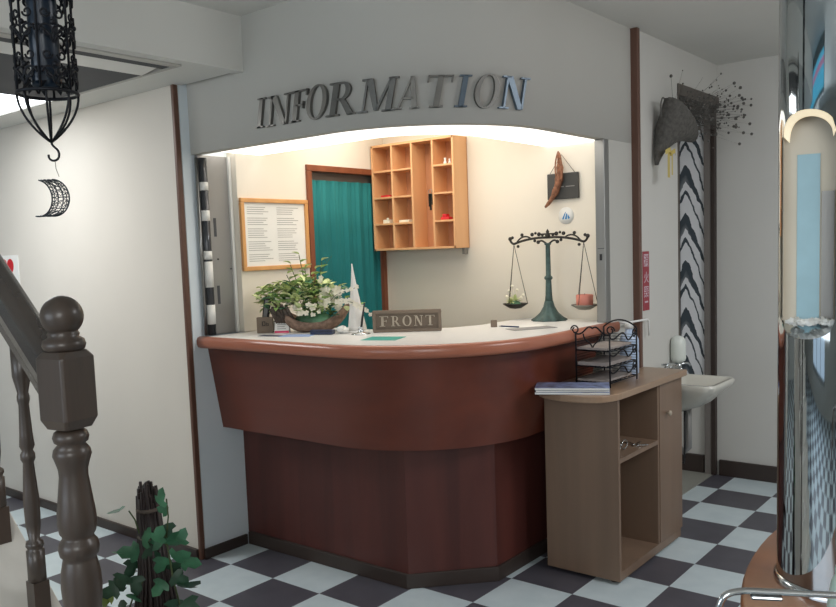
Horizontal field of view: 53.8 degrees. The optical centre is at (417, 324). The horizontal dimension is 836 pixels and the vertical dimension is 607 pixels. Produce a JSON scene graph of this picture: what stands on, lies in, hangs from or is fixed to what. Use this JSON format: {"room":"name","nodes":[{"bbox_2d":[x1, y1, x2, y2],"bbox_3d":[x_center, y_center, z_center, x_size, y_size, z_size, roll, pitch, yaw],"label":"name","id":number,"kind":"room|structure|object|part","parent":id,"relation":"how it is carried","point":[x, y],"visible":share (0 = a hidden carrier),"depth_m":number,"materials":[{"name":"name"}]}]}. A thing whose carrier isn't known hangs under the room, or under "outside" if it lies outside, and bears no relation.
{"room":"hotel lobby","nodes":[
{"label":"hotel lobby","id":0,"kind":"room"},
{"bbox_2d":[0,85,204,548],"bbox_3d":[-2.867,-0.228,5.605,4.828,2.600,0.400,2,7,39],"label":"wall","id":1,"kind":"structure","parent":0,"point":[114,250],"depth_m":4.34,"materials":[{"name":"paint"}]},
{"bbox_2d":[2,255,20,284],"bbox_3d":[-2.587,-0.320,5.105,0.485,0.215,0.007,2,7,39],"label":"poster","id":2,"kind":"object","parent":1,"relation":"attached to","point":[12,261],"visible":0.41,"depth_m":4.98,"materials":[{"name":"white paper"}]},
{"bbox_2d":[5,486,198,558],"bbox_3d":[-2.959,1.060,5.563,4.813,0.050,0.018,2,7,39],"label":"baseboard","id":3,"kind":"structure","parent":1,"relation":"attached to","point":[113,526],"depth_m":4.53,"materials":[{"name":"brown wood"}]},
{"bbox_2d":[0,0,243,128],"bbox_3d":[-4.862,-1.008,2.741,5.250,0.251,6.530,2,7,39],"label":"ceiling","id":4,"kind":"structure","parent":0,"point":[207,42],"depth_m":3.42,"materials":[{"name":"paint"}]},
{"bbox_3d":[-2.552,-1.072,3.766,0.708,0.010,1.456,2,7,39],"label":"light panel","id":5,"kind":"part","parent":4,"relation":"part of","materials":[{"name":"white plastic"}]},
{"bbox_2d":[0,53,139,97],"bbox_3d":[-1.963,-1.049,3.295,0.798,0.012,1.456,2,7,39],"label":"ceiling recess","id":6,"kind":"object","parent":4,"relation":"in","point":[90,78],"depth_m":3.64,"materials":[{"name":"grey paint"}]},
{"bbox_2d":[177,84,248,548],"bbox_3d":[-0.975,-0.158,4.103,0.005,2.600,0.378,2,7,39],"label":"wall","id":7,"kind":"structure","parent":0,"point":[221,449],"depth_m":4.07,"materials":[{"name":"paint"}]},
{"bbox_2d":[170,84,204,559],"bbox_3d":[-1.104,0.015,3.962,0.020,2.290,0.026,2,7,39],"label":"trim","id":8,"kind":"structure","parent":7,"relation":"attached to","point":[174,95],"depth_m":3.95,"materials":[{"name":"brown wood"}]},
{"bbox_2d":[194,155,239,333],"bbox_3d":[-0.985,-0.390,4.050,0.032,0.868,0.190,2,7,39],"label":"guide","id":9,"kind":"object","parent":7,"relation":"attached to","point":[218,168],"visible":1,"depth_m":4.07,"materials":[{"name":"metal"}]},
{"bbox_2d":[194,158,216,335],"bbox_3d":[-1.025,-0.376,3.983,0.043,0.852,0.060,2,7,39],"label":"tube","id":10,"kind":"object","parent":9,"relation":"attached to","point":[201,179],"visible":1,"depth_m":3.97,"materials":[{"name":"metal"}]},
{"bbox_3d":[-1.045,-0.374,3.972,0.016,0.852,0.016,2,7,39],"label":"rod","id":11,"kind":"part","parent":10,"relation":"part of","materials":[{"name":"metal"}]},
{"bbox_2d":[204,534,247,558],"bbox_3d":[-0.966,1.117,4.159,0.015,0.052,0.265,2,7,39],"label":"baseboard","id":12,"kind":"structure","parent":7,"relation":"attached to","point":[239,541],"depth_m":4.14,"materials":[{"name":"brown wood"}]},
{"bbox_2d":[226,137,389,331],"bbox_3d":[-0.532,-0.068,4.603,0.067,2.300,1.167,2,7,39],"label":"wall","id":13,"kind":"structure","parent":0,"point":[281,175],"depth_m":4.25,"materials":[{"name":"paint"}]},
{"bbox_2d":[238,198,310,270],"bbox_3d":[-0.733,-0.469,4.263,0.019,0.363,0.457,2,7,39],"label":"picture frame","id":14,"kind":"object","parent":13,"relation":"attached to","point":[271,230],"visible":0.97,"depth_m":4.25,"materials":[{"name":"white paper"}]},
{"bbox_2d":[305,164,388,309],"bbox_3d":[-0.397,0.084,4.766,0.080,1.958,0.623,2,7,39],"label":"door frame","id":15,"kind":"structure","parent":13,"relation":"in","point":[312,172],"depth_m":4.60,"materials":[{"name":"brown wood"}]},
{"bbox_3d":[-0.580,0.128,4.538,0.080,1.924,0.033,2,7,39],"label":"frame","id":16,"kind":"part","parent":15,"relation":"part of","materials":[{"name":"brown wood"}]},
{"bbox_3d":[-0.430,-0.874,4.679,0.080,0.033,0.623,2,7,39],"label":"frame","id":17,"kind":"part","parent":15,"relation":"part of","materials":[{"name":"brown wood"}]},
{"bbox_2d":[312,180,381,328],"bbox_3d":[-0.387,0.073,4.758,0.042,1.780,0.550,2,7,39],"label":"curtain","id":18,"kind":"object","parent":15,"relation":"hanging from","point":[342,211],"visible":0.39,"depth_m":4.71,"materials":[{"name":"teal fabric"}]},
{"bbox_3d":[-0.211,0.074,4.997,0.080,1.924,0.030,2,7,39],"label":"frame","id":19,"kind":"part","parent":15,"relation":"part of","materials":[{"name":"brown wood"}]},
{"bbox_2d":[284,303,349,331],"bbox_3d":[-0.512,-0.047,4.039,0.371,0.164,0.186,-2,5,1],"label":"basket","id":20,"kind":"object","parent":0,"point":[311,316],"depth_m":3.97,"materials":[{"name":"brown wicker"}]},
{"bbox_2d":[6,470,776,606],"bbox_3d":[-1.294,1.314,2.703,11.000,0.064,10.500,2,7,39],"label":"floor","id":21,"kind":"structure","parent":0,"point":[726,520],"depth_m":3.75,"materials":[{"name":"tile"}]},
{"bbox_2d":[0,254,102,606],"bbox_3d":[-1.925,-0.103,2.059,2.463,2.925,1.019,2,7,39],"label":"stair railing","id":22,"kind":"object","parent":21,"relation":"on","point":[46,347],"depth_m":1.71,"materials":[{"name":"brown wood"}]},
{"bbox_3d":[-1.563,-0.733,2.273,2.061,1.733,0.076,2,7,39],"label":"handrail","id":23,"kind":"part","parent":22,"relation":"part of","materials":[{"name":"wood"}]},
{"bbox_3d":[-0.707,0.595,1.742,0.082,0.764,0.082,2,7,39],"label":"newel post","id":24,"kind":"part","parent":22,"relation":"part of","materials":[{"name":"brown wood"}]},
{"bbox_2d":[134,480,178,606],"bbox_3d":[-0.732,0.863,2.318,0.261,0.866,0.262,2,7,39],"label":"bundle","id":25,"kind":"object","parent":21,"relation":"on","point":[147,514],"visible":0.67,"depth_m":2.27,"materials":[{"name":"brown wood"}]},
{"bbox_2d":[102,487,201,606],"bbox_3d":[-0.740,0.819,2.272,0.302,0.772,0.097,-2,5,1],"label":"ivy garland","id":26,"kind":"object","parent":25,"relation":"attached to","point":[163,534],"visible":0.99,"depth_m":2.26},
{"bbox_2d":[197,318,619,588],"bbox_3d":[-0.021,0.565,4.064,1.570,1.101,1.340,2,7,39],"label":"reception desk","id":27,"kind":"object","parent":21,"relation":"on","point":[417,459],"depth_m":3.65,"materials":[{"name":"laminate"}]},
{"bbox_2d":[256,317,273,332],"bbox_3d":[-0.749,0.000,4.041,0.080,0.078,0.021,-2,5,0],"label":"block","id":28,"kind":"object","parent":27,"relation":"on","point":[264,324],"visible":0.96,"depth_m":4.03,"materials":[{"name":"brown wood"}]},
{"bbox_2d":[262,296,270,316],"bbox_3d":[-0.750,-0.054,4.086,0.055,0.178,0.050,-2,5,0],"label":"figurine","id":29,"kind":"object","parent":28,"relation":"on","point":[266,313],"visible":0.36,"depth_m":4.07,"materials":[{"name":"black plastic"}]},
{"bbox_2d":[260,335,282,336],"bbox_3d":[-0.676,0.051,3.879,0.160,0.001,0.050,1,6,27],"label":"paper sheet","id":30,"kind":"object","parent":27,"relation":"on","point":[260,335],"visible":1,"depth_m":3.89,"materials":[{"name":"white paper"}]},
{"bbox_2d":[274,322,290,333],"bbox_3d":[-0.662,-0.001,4.019,0.072,0.078,0.051,-2,5,0],"label":"folded card","id":31,"kind":"object","parent":27,"relation":"on","point":[279,327],"visible":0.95,"depth_m":4.00,"materials":[{"name":"white paper"}]},
{"bbox_2d":[279,334,312,336],"bbox_3d":[-0.563,0.049,3.853,0.150,0.002,0.100,-1,5,13],"label":"paper sheet","id":32,"kind":"object","parent":27,"relation":"on","point":[286,335],"visible":1,"depth_m":3.84,"materials":[{"name":"paper"}]},
{"bbox_2d":[252,252,371,331],"bbox_3d":[-0.514,-0.161,4.004,0.652,0.396,0.242,-1,5,8],"label":"flower arrangement","id":33,"kind":"object","parent":27,"relation":"on","point":[312,315],"visible":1,"depth_m":3.98,"materials":[{"name":"green plant"}]},
{"bbox_2d":[310,329,334,334],"bbox_3d":[-0.448,0.033,3.867,0.112,0.020,0.044,-1,5,13],"label":"flat box","id":34,"kind":"object","parent":27,"relation":"on","point":[320,331],"visible":1,"depth_m":3.85,"materials":[{"name":"blue plastic"}]},
{"bbox_2d":[336,325,348,332],"bbox_3d":[-0.352,0.020,3.888,0.066,0.039,0.063,2,7,39],"label":"tissue","id":35,"kind":"object","parent":27,"relation":"on","point":[341,329],"visible":1,"depth_m":3.87,"materials":[{"name":"white paper"}]},
{"bbox_2d":[348,264,367,332],"bbox_3d":[-0.294,-0.129,3.924,0.104,0.325,0.104,2,7,39],"label":"ornament","id":36,"kind":"object","parent":27,"relation":"on","point":[355,314],"visible":0.83,"depth_m":3.91,"materials":[{"name":"white paper"}]},
{"bbox_2d":[351,303,370,334],"bbox_3d":[-0.267,-0.030,3.811,0.090,0.146,0.090,2,7,39],"label":"stand","id":37,"kind":"object","parent":27,"relation":"on","point":[360,329],"visible":1,"depth_m":3.80,"materials":[{"name":"silver metal"}]},
{"bbox_2d":[362,337,403,339],"bbox_3d":[-0.150,0.059,3.592,0.160,0.001,0.140,0,5,19],"label":"leaflet","id":38,"kind":"object","parent":27,"relation":"on","point":[369,338],"visible":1,"depth_m":3.58,"materials":[{"name":"teal paper"}]},
{"bbox_3d":[-0.060,0.725,3.928,1.668,0.690,0.686,-2,5,1],"label":"panel","id":39,"kind":"part","parent":27,"relation":"part of","materials":[{"name":"brown wood"}]},
{"bbox_2d":[210,318,601,345],"bbox_3d":[-0.015,0.025,4.009,1.478,0.016,1.318,2,7,39],"label":"countertop","id":40,"kind":"structure","parent":27,"relation":"on","point":[476,333],"depth_m":3.70,"materials":[{"name":"laminate"}]},
{"bbox_2d":[372,309,441,332],"bbox_3d":[-0.051,-0.020,3.854,0.324,0.103,0.019,-2,5,3],"label":"sign","id":41,"kind":"object","parent":27,"relation":"on","point":[414,320],"visible":1,"depth_m":3.85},
{"bbox_2d":[491,320,496,326],"bbox_3d":[0.362,-0.007,3.932,0.030,0.034,0.014,-2,5,0],"label":"block","id":42,"kind":"object","parent":27,"relation":"on","point":[493,322],"visible":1,"depth_m":3.92,"materials":[{"name":"brown wood"}]},
{"bbox_2d":[499,324,544,328],"bbox_3d":[0.496,0.006,3.916,0.210,0.001,0.150,-2,5,-2],"label":"paper sheet","id":43,"kind":"object","parent":27,"relation":"on","point":[528,325],"visible":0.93,"depth_m":3.93,"materials":[{"name":"white paper"}]},
{"bbox_2d":[508,326,556,330],"bbox_3d":[0.523,0.014,3.806,0.220,0.001,0.100,-4,6,-21],"label":"brochure","id":44,"kind":"object","parent":27,"relation":"on","point":[535,327],"visible":1,"depth_m":3.80,"materials":[{"name":"white paper"}]},
{"bbox_2d":[503,229,596,321],"bbox_3d":[0.660,-0.254,4.169,0.532,0.463,0.182,2,7,39],"label":"balance scale","id":45,"kind":"object","parent":27,"relation":"on","point":[549,313],"visible":0.98,"depth_m":4.15,"materials":[{"name":"green metal"}]},
{"bbox_2d":[505,285,523,303],"bbox_3d":[0.508,-0.152,4.296,0.118,0.118,0.072,2,7,39],"label":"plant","id":46,"kind":"object","parent":45,"relation":"on","point":[514,299],"visible":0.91,"depth_m":4.29,"materials":[{"name":"green plant"}]},
{"bbox_2d":[576,293,592,304],"bbox_3d":[0.820,-0.117,4.056,0.084,0.080,0.084,2,7,39],"label":"candle","id":47,"kind":"object","parent":45,"relation":"on","point":[585,299],"visible":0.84,"depth_m":4.02,"materials":[{"name":"wax"}]},
{"bbox_2d":[594,139,610,322],"bbox_3d":[0.883,-0.446,3.946,0.050,0.870,0.050,2,7,39],"label":"steel post","id":48,"kind":"object","parent":27,"relation":"on","point":[601,145],"visible":0.93,"depth_m":3.93,"materials":[{"name":"grey metal"}]},
{"bbox_2d":[619,318,649,335],"bbox_3d":[1.089,0.018,4.152,0.050,0.096,0.286,2,7,39],"label":"wall hook","id":49,"kind":"object","parent":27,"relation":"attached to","point":[646,319],"visible":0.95,"depth_m":4.18,"materials":[{"name":"white metal"}]},
{"bbox_2d":[539,367,686,581],"bbox_3d":[0.911,0.677,3.858,0.386,0.850,0.895,2,7,39],"label":"base cabinet","id":50,"kind":"object","parent":21,"relation":"on","point":[611,509],"visible":0.84,"depth_m":3.72,"materials":[{"name":"brown wood"}]},
{"bbox_2d":[535,388,609,394],"bbox_3d":[0.665,0.282,3.545,0.312,0.010,0.152,-1,5,13],"label":"magazine","id":51,"kind":"object","parent":50,"relation":"on","point":[536,393],"visible":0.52,"depth_m":3.47,"materials":[{"name":"white paper"}]},
{"bbox_2d":[536,390,609,391],"bbox_3d":[0.664,0.272,3.547,0.307,0.009,0.150,-1,5,11],"label":"magazine","id":52,"kind":"object","parent":51,"relation":"on","point":[536,390],"visible":0.36,"depth_m":3.47,"materials":[{"name":"white paper"}]},
{"bbox_2d":[535,382,609,389],"bbox_3d":[0.664,0.263,3.544,0.310,0.010,0.154,-1,5,12],"label":"magazine","id":53,"kind":"object","parent":52,"relation":"on","point":[540,385],"visible":1,"depth_m":3.52,"materials":[{"name":"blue paper"}]},
{"bbox_3d":[0.727,0.709,3.651,0.357,0.804,0.018,2,7,39],"label":"panel","id":54,"kind":"part","parent":50,"relation":"part of","materials":[{"name":"brown wood"}]},
{"bbox_2d":[570,319,637,387],"bbox_3d":[0.858,0.122,3.743,0.217,0.277,0.285,2,7,39],"label":"rack","id":55,"kind":"object","parent":50,"relation":"on","point":[610,366],"visible":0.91,"depth_m":3.69,"materials":[{"name":"black metal"}]},
{"bbox_3d":[0.768,0.056,3.628,0.217,0.108,0.007,2,7,39],"label":"scroll rail","id":56,"kind":"part","parent":55,"relation":"part of","materials":[{"name":"black metal"}]},
{"bbox_2d":[577,341,630,350],"bbox_3d":[0.844,0.093,3.725,0.139,0.009,0.258,2,7,39],"label":"paper stack","id":57,"kind":"object","parent":55,"relation":"in","point":[603,345],"visible":0.93,"depth_m":3.69,"materials":[{"name":"white paper"}]},
{"bbox_2d":[578,354,631,366],"bbox_3d":[0.846,0.160,3.731,0.139,0.015,0.258,2,7,39],"label":"paper stack","id":58,"kind":"object","parent":55,"relation":"in","point":[602,360],"visible":1,"depth_m":3.69,"materials":[{"name":"white paper"}]},
{"bbox_2d":[578,370,631,381],"bbox_3d":[0.849,0.232,3.737,0.139,0.009,0.258,2,7,39],"label":"paper stack","id":59,"kind":"object","parent":55,"relation":"in","point":[602,376],"visible":1,"depth_m":3.71,"materials":[{"name":"white paper"}]},
{"bbox_2d":[577,333,636,351],"bbox_3d":[0.856,0.079,3.739,0.168,0.052,0.281,2,7,39],"label":"tray","id":60,"kind":"object","parent":55,"relation":"on","point":[633,334],"depth_m":3.70,"materials":[{"name":"black metal"}]},
{"bbox_2d":[577,348,636,367],"bbox_3d":[0.859,0.148,3.745,0.168,0.052,0.281,2,7,39],"label":"tray","id":61,"kind":"object","parent":55,"relation":"on","point":[633,360],"depth_m":3.69,"materials":[{"name":"black metal"}]},
{"bbox_2d":[577,363,636,383],"bbox_3d":[0.861,0.218,3.752,0.168,0.052,0.281,2,7,39],"label":"tray","id":62,"kind":"object","parent":55,"relation":"on","point":[634,366],"depth_m":3.71,"materials":[{"name":"black metal"}]},
{"bbox_2d":[620,439,627,449],"bbox_3d":[0.866,0.538,3.707,0.111,0.045,0.131,2,7,39],"label":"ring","id":63,"kind":"object","parent":50,"relation":"on","point":[622,442],"visible":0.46,"depth_m":3.70,"materials":[{"name":"silver metal"}]},
{"bbox_2d":[619,323,638,373],"bbox_3d":[1.018,0.112,3.973,0.092,0.246,0.092,2,7,39],"label":"spray bottle","id":64,"kind":"object","parent":50,"relation":"on","point":[628,327],"visible":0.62,"depth_m":3.94,"materials":[{"name":"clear plastic"}]},
{"bbox_2d":[627,441,647,446],"bbox_3d":[1.005,0.545,3.777,0.091,0.009,0.069,-2,5,5],"label":"bunch","id":65,"kind":"object","parent":50,"relation":"on","point":[638,442],"visible":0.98,"depth_m":3.77,"materials":[{"name":"silver metal"}]},
{"bbox_3d":[0.998,0.650,3.979,0.341,0.765,0.016,2,7,39],"label":"panel","id":66,"kind":"part","parent":50,"relation":"part of","materials":[{"name":"brown wood"}]},
{"bbox_3d":[1.218,0.643,3.989,0.018,0.759,0.273,2,7,39],"label":"door","id":67,"kind":"part","parent":50,"relation":"part of","materials":[{"name":"brown wood"}]},
{"bbox_2d":[715,587,835,606],"bbox_3d":[0.467,0.842,1.037,0.189,1.055,0.019,-1,5,9],"label":"chrome rail","id":68,"kind":"object","parent":21,"relation":"on","point":[765,594],"visible":1,"depth_m":0.99,"materials":[{"name":"silver metal"}]},
{"bbox_2d":[740,530,826,606],"bbox_3d":[1.714,0.915,1.192,2.324,0.800,2.324,2,7,39],"label":"round table","id":69,"kind":"object","parent":21,"relation":"on","point":[759,572],"visible":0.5,"depth_m":1.65,"materials":[{"name":"brown wood"}]},
{"bbox_2d":[773,0,835,602],"bbox_3d":[0.792,-0.355,1.543,0.228,1.728,0.228,2,7,39],"label":"pillar","id":70,"kind":"structure","parent":69,"relation":"on","point":[806,355],"depth_m":1.54,"materials":[{"name":"silver metal"}]},
{"bbox_3d":[0.737,-0.152,1.557,0.039,0.337,0.003,1,6,27],"label":"niche panel","id":71,"kind":"part","parent":70,"relation":"part of","materials":[{"name":"blue glass"}]},
{"bbox_2d":[785,316,834,326],"bbox_3d":[0.737,-0.006,1.549,0.088,0.021,0.035,0,6,22],"label":"tissue","id":72,"kind":"object","parent":70,"relation":"on","point":[796,321],"visible":0.99,"depth_m":1.54,"materials":[{"name":"white paper"}]},
{"bbox_3d":[0.707,-0.363,1.495,0.020,0.053,0.107,-5,6,-29],"label":"arch frame","id":73,"kind":"part","parent":70,"relation":"part of","materials":[{"name":"beige paint"}]},
{"bbox_3d":[0.767,-0.117,1.544,0.021,0.267,0.004,1,6,27],"label":"niche door","id":74,"kind":"part","parent":70,"relation":"part of","materials":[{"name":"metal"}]},
{"bbox_2d":[827,565,835,606],"bbox_3d":[0.699,0.444,1.302,0.096,0.188,0.096,2,7,39],"label":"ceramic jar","id":75,"kind":"object","parent":69,"relation":"on","point":[831,602],"visible":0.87,"depth_m":1.30,"materials":[{"name":"ceramic"}]},
{"bbox_2d":[186,0,630,154],"bbox_3d":[0.011,-1.139,3.615,2.159,0.629,0.832,-2,5,-5],"label":"wall","id":76,"kind":"structure","parent":0,"point":[576,59],"depth_m":3.38,"materials":[{"name":"paint"}]},
{"bbox_2d":[255,73,530,128],"bbox_3d":[-0.153,-0.918,3.357,1.203,0.139,0.265,-1,5,12],"label":"information sign","id":77,"kind":"object","parent":76,"relation":"attached to","point":[518,102],"visible":1,"depth_m":3.28,"materials":[{"name":"metal"}]},
{"bbox_2d":[223,125,593,155],"bbox_3d":[-0.041,-0.885,3.969,1.445,0.035,1.275,2,7,39],"label":"light strip","id":78,"kind":"object","parent":76,"relation":"attached to","point":[513,134],"visible":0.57,"depth_m":3.69,"materials":[{"name":"white plastic"}]},
{"bbox_2d":[178,0,778,64],"bbox_3d":[-0.040,-1.144,0.594,4.950,0.070,9.250,2,7,39],"label":"ceiling","id":79,"kind":"structure","parent":0,"point":[718,32],"depth_m":3.94,"materials":[{"name":"paint"}]},
{"bbox_2d":[8,0,79,161],"bbox_3d":[-0.773,-0.758,1.674,0.124,0.842,0.124,-5,6,-26],"label":"lantern","id":80,"kind":"object","parent":79,"relation":"hanging from","point":[42,32],"visible":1,"depth_m":1.67,"materials":[{"name":"black metal"}]},
{"bbox_2d":[35,161,69,216],"bbox_3d":[-0.764,-0.283,1.717,0.074,0.115,0.024,-2,5,1],"label":"ornament","id":81,"kind":"object","parent":80,"relation":"hanging from","point":[48,181],"visible":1,"depth_m":1.72,"materials":[{"name":"grey metal"}]},
{"bbox_2d":[383,135,596,327],"bbox_3d":[0.406,-0.098,4.564,1.443,2.300,0.050,2,7,39],"label":"wall","id":82,"kind":"structure","parent":0,"point":[508,196],"depth_m":4.42,"materials":[{"name":"paint"}]},
{"bbox_2d":[370,135,469,253],"bbox_3d":[0.006,-0.718,4.693,0.594,0.642,0.130,2,7,39],"label":"shelf","id":83,"kind":"object","parent":82,"relation":"attached to","point":[406,171],"visible":0.98,"depth_m":4.68,"materials":[{"name":"brown wood"}]},
{"bbox_2d":[383,218,392,223],"bbox_3d":[-0.173,-0.609,4.808,0.045,0.034,0.040,2,7,39],"label":"box","id":84,"kind":"object","parent":83,"relation":"on","point":[388,220],"visible":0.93,"depth_m":4.80,"materials":[{"name":"beige"}]},
{"bbox_2d":[428,189,432,209],"bbox_3d":[0.069,-0.694,4.559,0.027,0.117,0.003,2,7,39],"label":"bunch","id":85,"kind":"object","parent":83,"relation":"hanging from","point":[430,198],"visible":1,"depth_m":4.56,"materials":[{"name":"metal"}]},
{"bbox_2d":[441,214,452,219],"bbox_3d":[0.158,-0.596,4.542,0.055,0.032,0.040,2,7,39],"label":"toy","id":86,"kind":"object","parent":83,"relation":"on","point":[444,216],"visible":0.95,"depth_m":4.53,"materials":[{"name":"red plastic"}]},
{"bbox_2d":[547,154,578,199],"bbox_3d":[0.734,-0.752,4.175,0.177,0.225,0.015,2,7,39],"label":"plaque","id":87,"kind":"object","parent":82,"relation":"hanging from","point":[569,189],"visible":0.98,"depth_m":4.16,"materials":[{"name":"stone"}]},
{"bbox_2d":[545,151,563,207],"bbox_3d":[0.691,-0.738,4.185,0.112,0.280,0.043,2,7,39],"label":"pod","id":88,"kind":"object","parent":87,"relation":"hanging from","point":[559,168],"visible":1,"depth_m":4.16,"materials":[{"name":"brown plant"}]},
{"bbox_2d":[558,207,573,223],"bbox_3d":[0.753,-0.557,4.194,0.086,0.086,0.004,2,7,39],"label":"round sticker","id":89,"kind":"object","parent":82,"relation":"attached to","point":[565,215],"visible":1,"depth_m":4.19,"materials":[{"name":"white paper"}]},
{"bbox_2d":[593,31,716,372],"bbox_3d":[1.314,-0.284,4.604,0.220,2.600,1.478,2,7,39],"label":"wall","id":90,"kind":"structure","parent":0,"point":[659,59],"depth_m":4.30,"materials":[{"name":"grey paint"}]},
{"bbox_2d":[630,27,642,367],"bbox_3d":[1.105,-0.203,4.181,0.057,2.530,0.030,2,7,39],"label":"trim","id":91,"kind":"structure","parent":90,"relation":"attached to","point":[634,32],"depth_m":4.12,"materials":[{"name":"brown wood"}]},
{"bbox_2d":[642,251,649,310],"bbox_3d":[1.177,-0.228,4.255,0.005,0.304,0.076,2,7,39],"label":"fire sign","id":92,"kind":"object","parent":90,"relation":"attached to","point":[645,254],"visible":1,"depth_m":4.25,"materials":[{"name":"red plastic"}]},
{"bbox_2d":[669,336,690,368],"bbox_3d":[1.425,0.153,4.514,0.091,0.188,0.160,2,7,39],"label":"soap dispenser","id":93,"kind":"object","parent":90,"relation":"attached to","point":[678,343],"visible":0.85,"depth_m":4.50,"materials":[{"name":"plastic"}]},
{"bbox_2d":[670,336,685,362],"bbox_3d":[1.429,0.132,4.527,0.082,0.148,0.082,2,7,39],"label":"bottle","id":94,"kind":"object","parent":93,"relation":"on","point":[678,343],"depth_m":4.49,"materials":[{"name":"plastic"}]},
{"bbox_3d":[1.430,0.221,4.522,0.172,0.031,0.031,-5,6,-29],"label":"lever","id":95,"kind":"part","parent":93,"relation":"part of","materials":[{"name":"silver metal"}]},
{"bbox_2d":[677,83,718,474],"bbox_3d":[1.570,-0.193,4.933,0.248,2.334,0.645,2,7,39],"label":"door frame","id":96,"kind":"structure","parent":90,"relation":"in","point":[707,463],"depth_m":5.09,"materials":[{"name":"wood"}]},
{"bbox_2d":[679,122,703,374],"bbox_3d":[1.724,-0.411,5.183,0.163,1.720,0.012,2,7,39],"label":"curtain","id":97,"kind":"object","parent":96,"relation":"hanging from","point":[691,157],"visible":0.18,"depth_m":5.18,"materials":[{"name":"multicoloured fabric"}]},
{"bbox_3d":[1.765,0.883,5.303,0.153,0.111,0.025,2,7,39],"label":"rail","id":98,"kind":"part","parent":96,"relation":"part of","materials":[{"name":"brown wood"}]},
{"bbox_2d":[661,363,734,463],"bbox_3d":[1.407,0.479,4.279,0.375,0.535,0.365,2,7,39],"label":"basin","id":99,"kind":"object","parent":90,"relation":"attached to","point":[698,390],"visible":0.54,"depth_m":4.26,"materials":[{"name":"ceramic"}]},
{"bbox_2d":[661,363,681,368],"bbox_3d":[1.354,0.238,4.375,0.115,0.069,0.061,2,7,39],"label":"tap","id":100,"kind":"object","parent":99,"relation":"on","point":[668,364],"depth_m":4.38,"materials":[{"name":"silver metal"}]},
{"bbox_2d":[654,70,752,177],"bbox_3d":[1.587,-1.090,4.495,0.949,0.596,0.228,-7,7,-45],"label":"dried flower arrangement","id":101,"kind":"object","parent":90,"relation":"attached to","point":[676,122],"visible":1,"depth_m":4.25,"materials":[{"name":"plant"}]},
{"bbox_2d":[682,55,778,473],"bbox_3d":[3.293,-0.304,4.057,4.030,2.600,0.170,2,7,39],"label":"wall","id":102,"kind":"structure","parent":0,"point":[747,172],"depth_m":4.99,"materials":[{"name":"grey paint"}]},
{"bbox_2d":[719,459,776,482],"bbox_3d":[3.337,0.951,4.050,3.680,0.100,0.018,2,7,39],"label":"baseboard","id":103,"kind":"structure","parent":102,"relation":"attached to","point":[743,470],"depth_m":5.08,"materials":[{"name":"brown wood"}]}
]}

